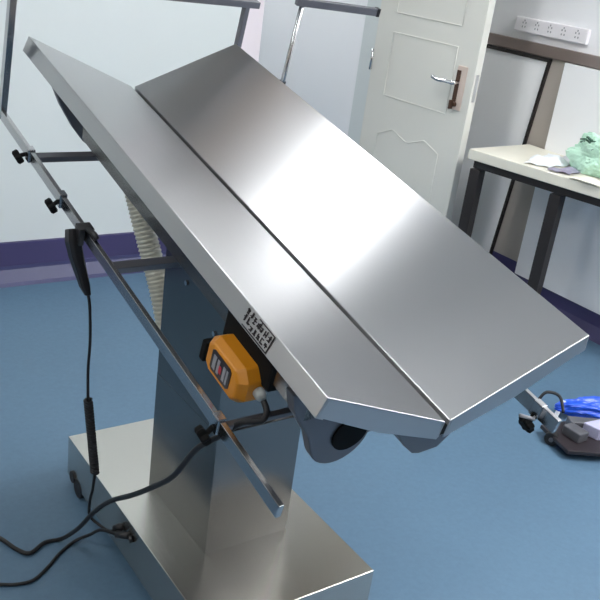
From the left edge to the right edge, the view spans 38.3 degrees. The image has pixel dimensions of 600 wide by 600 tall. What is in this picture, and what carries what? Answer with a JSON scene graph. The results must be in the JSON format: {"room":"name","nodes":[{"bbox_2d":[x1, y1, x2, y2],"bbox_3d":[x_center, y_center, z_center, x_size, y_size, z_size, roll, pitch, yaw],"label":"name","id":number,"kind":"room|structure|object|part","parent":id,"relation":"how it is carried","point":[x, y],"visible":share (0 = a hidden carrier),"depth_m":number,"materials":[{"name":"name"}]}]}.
{"room":"operating room","nodes":[
{"label":"operating room","id":0,"kind":"room"},
{"bbox_2d":[0,0,381,241],"bbox_3d":[-1.552,-1.318,2.891,5.590,2.800,0.120,-8,27,-34],"label":"wall","id":1,"kind":"structure","parent":0,"point":[134,43],"depth_m":3.59,"materials":[{"name":"white paint"}]},
{"bbox_2d":[0,232,165,266],"bbox_3d":[-2.181,-0.054,2.990,4.366,0.110,0.012,-8,27,-34],"label":"baseboard","id":2,"kind":"structure","parent":1,"relation":"attached to","point":[14,253],"depth_m":3.74,"materials":[{"name":"purple plastic"}]},
{"bbox_2d":[0,251,165,287],"bbox_3d":[-2.179,0.036,3.005,4.366,0.075,0.060,-8,27,-34],"label":"trim","id":3,"kind":"structure","parent":1,"relation":"attached to","point":[39,273],"depth_m":3.74,"materials":[{"name":"purple plastic"}]},
{"bbox_2d":[241,0,264,61],"bbox_3d":[0.044,-1.249,4.122,0.832,2.140,0.135,-8,27,-34],"label":"trim","id":4,"kind":"structure","parent":1,"relation":"attached to","point":[251,41],"depth_m":3.86,"materials":[{"name":"white paint"}]},
{"bbox_2d":[359,0,495,220],"bbox_3d":[0.570,-1.096,4.047,0.111,2.028,0.672,-8,27,-34],"label":"door","id":5,"kind":"structure","parent":1,"relation":"in","point":[427,58],"depth_m":4.05,"materials":[{"name":"white wood"}]},
{"bbox_3d":[0.487,-0.559,4.266,0.004,0.524,0.424,-10,29,-37],"label":"moulding","id":6,"kind":"part","parent":5,"relation":"part of","materials":[{"name":"white wood"}]},
{"bbox_3d":[0.559,-1.071,4.052,0.004,0.304,0.422,-10,29,-37],"label":"moulding","id":7,"kind":"part","parent":5,"relation":"part of","materials":[{"name":"white wood"}]},
{"bbox_3d":[0.630,-1.580,3.839,0.004,0.637,0.424,-10,29,-37],"label":"moulding","id":8,"kind":"part","parent":5,"relation":"part of","materials":[{"name":"white wood"}]},
{"bbox_3d":[0.654,-0.994,3.897,0.057,0.023,0.136,-8,27,-34],"label":"handle","id":9,"kind":"part","parent":5,"relation":"part of","materials":[{"name":"silver metal"}]},
{"bbox_3d":[0.715,-0.951,3.875,0.006,0.195,0.057,-10,29,-37],"label":"lock plate","id":10,"kind":"part","parent":5,"relation":"part of","materials":[{"name":"beige metal"}]},
{"bbox_2d":[0,272,599,599],"bbox_3d":[-0.873,0.584,2.296,5.790,0.050,8.500,-8,27,-34],"label":"floor","id":11,"kind":"structure","parent":0,"point":[494,510],"depth_m":2.64,"materials":[{"name":"blue plastic"}]},
{"bbox_2d":[0,528,129,586],"bbox_3d":[-0.625,0.598,2.119,0.397,0.124,0.146,0,24,-19],"label":"lead","id":12,"kind":"object","parent":11,"relation":"on","point":[118,534],"visible":0.99,"depth_m":2.11,"materials":[{"name":"black rubber"}]},
{"bbox_2d":[0,0,588,599],"bbox_3d":[-0.066,0.030,2.040,0.924,1.365,1.406,-8,27,-34],"label":"table","id":13,"kind":"object","parent":11,"relation":"on","point":[298,273],"visible":0.99,"depth_m":1.86,"materials":[{"name":"silver metal"}]},
{"bbox_3d":[-0.714,-0.604,2.108,0.018,0.337,0.098,-11,29,-39],"label":"frame post","id":14,"kind":"part","parent":13,"relation":"part of","materials":[{"name":"silver metal"}]},
{"bbox_3d":[-0.669,-0.340,2.047,0.034,0.035,0.031,18,25,24],"label":"knob","id":15,"kind":"part","parent":13,"relation":"part of","materials":[{"name":"black plastic"}]},
{"bbox_3d":[-0.548,-0.208,1.902,0.033,0.035,0.034,17,24,21],"label":"knob","id":16,"kind":"part","parent":13,"relation":"part of","materials":[{"name":"black plastic"}]},
{"bbox_3d":[-0.554,-0.347,2.090,0.179,0.019,0.028,-8,27,-34],"label":"rail arm","id":17,"kind":"part","parent":13,"relation":"part of"},
{"bbox_3d":[-0.559,-0.474,2.175,0.190,0.203,0.057,-10,29,-37],"label":"support plate","id":18,"kind":"part","parent":13,"relation":"part of","materials":[{"name":"metal"}]},
{"bbox_2d":[65,222,123,531],"bbox_3d":[-0.469,0.215,1.981,0.137,0.821,0.120,21,26,28],"label":"hand controller","id":19,"kind":"object","parent":13,"relation":"hanging from","point":[74,238],"visible":0.98,"depth_m":1.85,"materials":[{"name":"black plastic"}]},
{"bbox_3d":[-0.466,0.105,1.896,0.011,0.263,0.021,-8,27,-34],"label":"cord","id":20,"kind":"part","parent":19,"relation":"part of","materials":[{"name":"black rubber"}]},
{"bbox_3d":[-0.473,0.310,1.959,0.022,0.176,0.065,-12,30,-40],"label":"coiled cord","id":21,"kind":"part","parent":19,"relation":"part of","materials":[{"name":"black rubber"}]},
{"bbox_3d":[-0.473,0.480,2.092,0.072,0.251,0.141,0,24,-18],"label":"cord","id":22,"kind":"part","parent":19,"relation":"part of","materials":[{"name":"black rubber"}]},
{"bbox_2d":[0,399,269,555],"bbox_3d":[-0.482,0.347,1.894,1.074,0.795,0.219,23,27,31],"label":"power cable","id":23,"kind":"object","parent":13,"relation":"attached to","point":[266,410],"visible":0.96,"depth_m":1.64,"materials":[{"name":"black rubber"}]},
{"bbox_3d":[-0.397,-0.079,1.754,0.010,0.327,1.372,-9,28,-34],"label":"accessory rail","id":24,"kind":"part","parent":13,"relation":"part of","materials":[{"name":"silver metal"}]},
{"bbox_3d":[-0.308,-0.074,1.789,0.174,0.019,0.028,-8,27,-34],"label":"rail arm","id":25,"kind":"part","parent":13,"relation":"part of"},
{"bbox_3d":[-0.230,-0.122,1.665,0.028,0.288,0.978,-8,27,-34],"label":"rail","id":26,"kind":"part","parent":13,"relation":"part of","materials":[{"name":"silver metal"}]},
{"bbox_3d":[-0.161,0.225,1.437,0.033,0.036,0.033,17,24,21],"label":"knob","id":27,"kind":"part","parent":13,"relation":"part of","materials":[{"name":"black plastic"}]},
{"bbox_3d":[-0.135,0.118,1.469,0.002,0.054,0.072,-8,27,-34],"label":"display panel","id":28,"kind":"part","parent":13,"relation":"part of","materials":[{"name":"grey plastic"}]},
{"bbox_3d":[-0.216,-0.200,1.776,0.298,0.451,1.356,-8,27,-34],"label":"panel","id":29,"kind":"part","parent":13,"relation":"part of","materials":[{"name":"silver metal"}]},
{"bbox_3d":[-0.189,-0.679,2.467,0.015,0.332,0.092,-10,28,-36],"label":"frame post","id":30,"kind":"part","parent":13,"relation":"part of","materials":[{"name":"grey metal"}]},
{"bbox_3d":[-0.057,0.201,1.482,0.169,0.012,0.015,-8,27,-34],"label":"rail arm","id":31,"kind":"part","parent":13,"relation":"part of"},
{"bbox_3d":[-0.045,-0.586,2.297,0.013,0.426,0.110,-8,27,-34],"label":"arm post","id":32,"kind":"part","parent":13,"relation":"part of","materials":[{"name":"silver metal"}]},
{"bbox_3d":[0.041,0.202,1.425,0.200,0.185,0.057,-10,28,-36],"label":"support plate","id":33,"kind":"part","parent":13,"relation":"part of","materials":[{"name":"silver metal"}]},
{"bbox_3d":[0.098,-0.759,2.233,0.242,0.028,0.019,-5,26,-28],"label":"swivel arm","id":34,"kind":"part","parent":13,"relation":"part of"},
{"bbox_3d":[0.037,-0.240,1.944,0.295,0.460,1.358,-8,27,-34],"label":"panel","id":35,"kind":"part","parent":13,"relation":"part of","materials":[{"name":"silver metal"}]},
{"bbox_3d":[0.447,0.228,1.695,0.042,0.017,0.018,2,23,-14],"label":"clamp lever","id":36,"kind":"part","parent":13,"relation":"part of","materials":[{"name":"silver metal"}]},
{"bbox_3d":[0.448,0.242,1.705,0.036,0.042,0.032,19,25,25],"label":"knob","id":37,"kind":"part","parent":13,"relation":"part of","materials":[{"name":"black plastic"}]},
{"bbox_3d":[0.132,-0.156,2.113,0.010,0.333,1.373,-8,28,-34],"label":"accessory rail","id":38,"kind":"part","parent":13,"relation":"part of","materials":[{"name":"silver metal"}]},
{"bbox_2d":[458,144,599,294],"bbox_3d":[1.277,-0.077,3.548,0.444,0.750,1.516,-8,27,-34],"label":"desk","id":39,"kind":"object","parent":11,"relation":"on","point":[504,161],"visible":0.66,"depth_m":3.68,"materials":[{"name":"beige wood"}]},
{"bbox_3d":[0.749,-0.277,3.962,0.050,0.665,0.050,27,29,38],"label":"leg","id":40,"kind":"part","parent":39,"relation":"part of","materials":[{"name":"black metal"}]},
{"bbox_2d":[524,153,569,167],"bbox_3d":[1.108,-0.610,3.737,0.181,0.036,0.327,21,26,29],"label":"paper sheet","id":41,"kind":"object","parent":39,"relation":"on","point":[550,160],"visible":0.83,"depth_m":3.70,"materials":[{"name":"white paper"}]},
{"bbox_3d":[1.031,-0.135,3.717,0.050,0.665,0.050,27,29,38],"label":"leg","id":42,"kind":"part","parent":39,"relation":"part of","materials":[{"name":"black metal"}]},
{"bbox_2d":[547,166,579,174],"bbox_3d":[1.113,-0.546,3.604,0.164,0.020,0.092,-14,31,-42],"label":"wrapper","id":43,"kind":"object","parent":39,"relation":"on","point":[569,170],"visible":1,"depth_m":3.58,"materials":[{"name":"plastic"}]},
{"bbox_2d":[565,132,599,177],"bbox_3d":[1.274,-0.610,3.593,0.170,0.187,0.334,-8,27,-34],"label":"plastic bag","id":44,"kind":"object","parent":39,"relation":"on","point":[584,157],"visible":0.98,"depth_m":3.59,"materials":[{"name":"green plastic"}]},
{"bbox_2d":[580,136,595,150],"bbox_3d":[1.201,-0.649,3.591,0.024,0.060,0.114,-2,25,-23],"label":"print","id":45,"kind":"object","parent":44,"relation":"attached to","point":[587,143],"depth_m":3.58},
{"bbox_2d":[569,176,599,186],"bbox_3d":[1.167,-0.480,3.471,0.092,0.015,0.136,-8,27,-34],"label":"paper scrap","id":46,"kind":"object","parent":39,"relation":"on","point":[586,179],"visible":1,"depth_m":3.47,"materials":[{"name":"white paper"}]},
{"bbox_2d":[538,390,599,456],"bbox_3d":[1.092,0.467,3.027,0.486,0.107,0.304,9,23,4],"label":"stand","id":47,"kind":"object","parent":11,"relation":"on","point":[570,436],"visible":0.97,"depth_m":2.98,"materials":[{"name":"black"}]},
{"bbox_3d":[1.048,0.481,3.031,0.363,0.014,0.211,-1,24,-20],"label":"plate","id":48,"kind":"part","parent":47,"relation":"part of","materials":[{"name":"grey metal"}]},
{"bbox_2d":[554,396,599,418],"bbox_3d":[1.122,0.404,3.212,0.377,0.085,0.101,4,23,-8],"label":"bag","id":49,"kind":"object","parent":47,"relation":"on","point":[586,406],"visible":0.87,"depth_m":3.17,"materials":[{"name":"plastic"}]},
{"bbox_3d":[1.141,0.455,3.059,0.397,0.040,0.045,6,23,-6],"label":"stand leg","id":50,"kind":"part","parent":47,"relation":"part of","materials":[{"name":"white metal"}]},
{"bbox_2d":[583,419,599,439],"bbox_3d":[1.175,0.454,3.061,0.378,0.044,0.109,-2,25,-23],"label":"carton","id":51,"kind":"object","parent":47,"relation":"on","point":[593,427],"visible":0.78,"depth_m":3.00,"materials":[{"name":"white cardboard"}]},
{"bbox_2d":[258,0,599,135],"bbox_3d":[1.647,-1.057,3.337,0.100,2.800,8.300,-8,27,-34],"label":"wall","id":52,"kind":"structure","parent":0,"point":[323,67],"depth_m":5.28,"materials":[{"name":"white paint"}]},
{"bbox_2d":[451,44,552,254],"bbox_3d":[0.885,-0.773,4.395,0.014,1.015,0.715,-8,27,-34],"label":"board","id":53,"kind":"object","parent":52,"relation":"attached to","point":[512,82],"visible":0.45,"depth_m":4.24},
{"bbox_3d":[0.885,-0.773,4.395,0.014,1.015,0.715,-8,27,-34],"label":"edge trim","id":54,"kind":"part","parent":53,"relation":"part of","materials":[{"name":"black plastic"}]},
{"bbox_2d":[493,55,567,261],"bbox_3d":[1.089,-0.639,4.148,0.010,1.021,0.210,-8,27,-34],"label":"trim","id":55,"kind":"structure","parent":52,"relation":"attached to","point":[511,233],"depth_m":4.17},
{"bbox_2d":[487,32,599,69],"bbox_3d":[2.304,-0.329,2.409,0.028,0.053,5.640,-8,27,-34],"label":"trim","id":56,"kind":"structure","parent":52,"relation":"attached to","point":[557,53],"depth_m":3.95,"materials":[{"name":"wood"}]},
{"bbox_2d":[492,251,599,344],"bbox_3d":[2.161,0.663,2.821,0.040,0.180,5.640,-8,27,-34],"label":"baseboard","id":57,"kind":"structure","parent":52,"relation":"attached to","point":[584,318],"depth_m":4.02,"materials":[{"name":"purple plastic"}]},
{"bbox_2d":[514,16,591,44],"bbox_3d":[1.144,-1.231,3.930,0.024,0.065,0.425,-8,27,-34],"label":"strip","id":58,"kind":"object","parent":52,"relation":"attached to","point":[574,34],"visible":1,"depth_m":3.91,"materials":[{"name":"white plastic"}]},
{"bbox_2d":[515,63,599,314],"bbox_3d":[1.797,-0.137,3.186,0.016,1.020,2.400,-8,27,-34],"label":"wall panel","id":59,"kind":"object","parent":52,"relation":"attached to","point":[573,270],"visible":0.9,"depth_m":3.92,"materials":[{"name":"white paint"}]}
]}

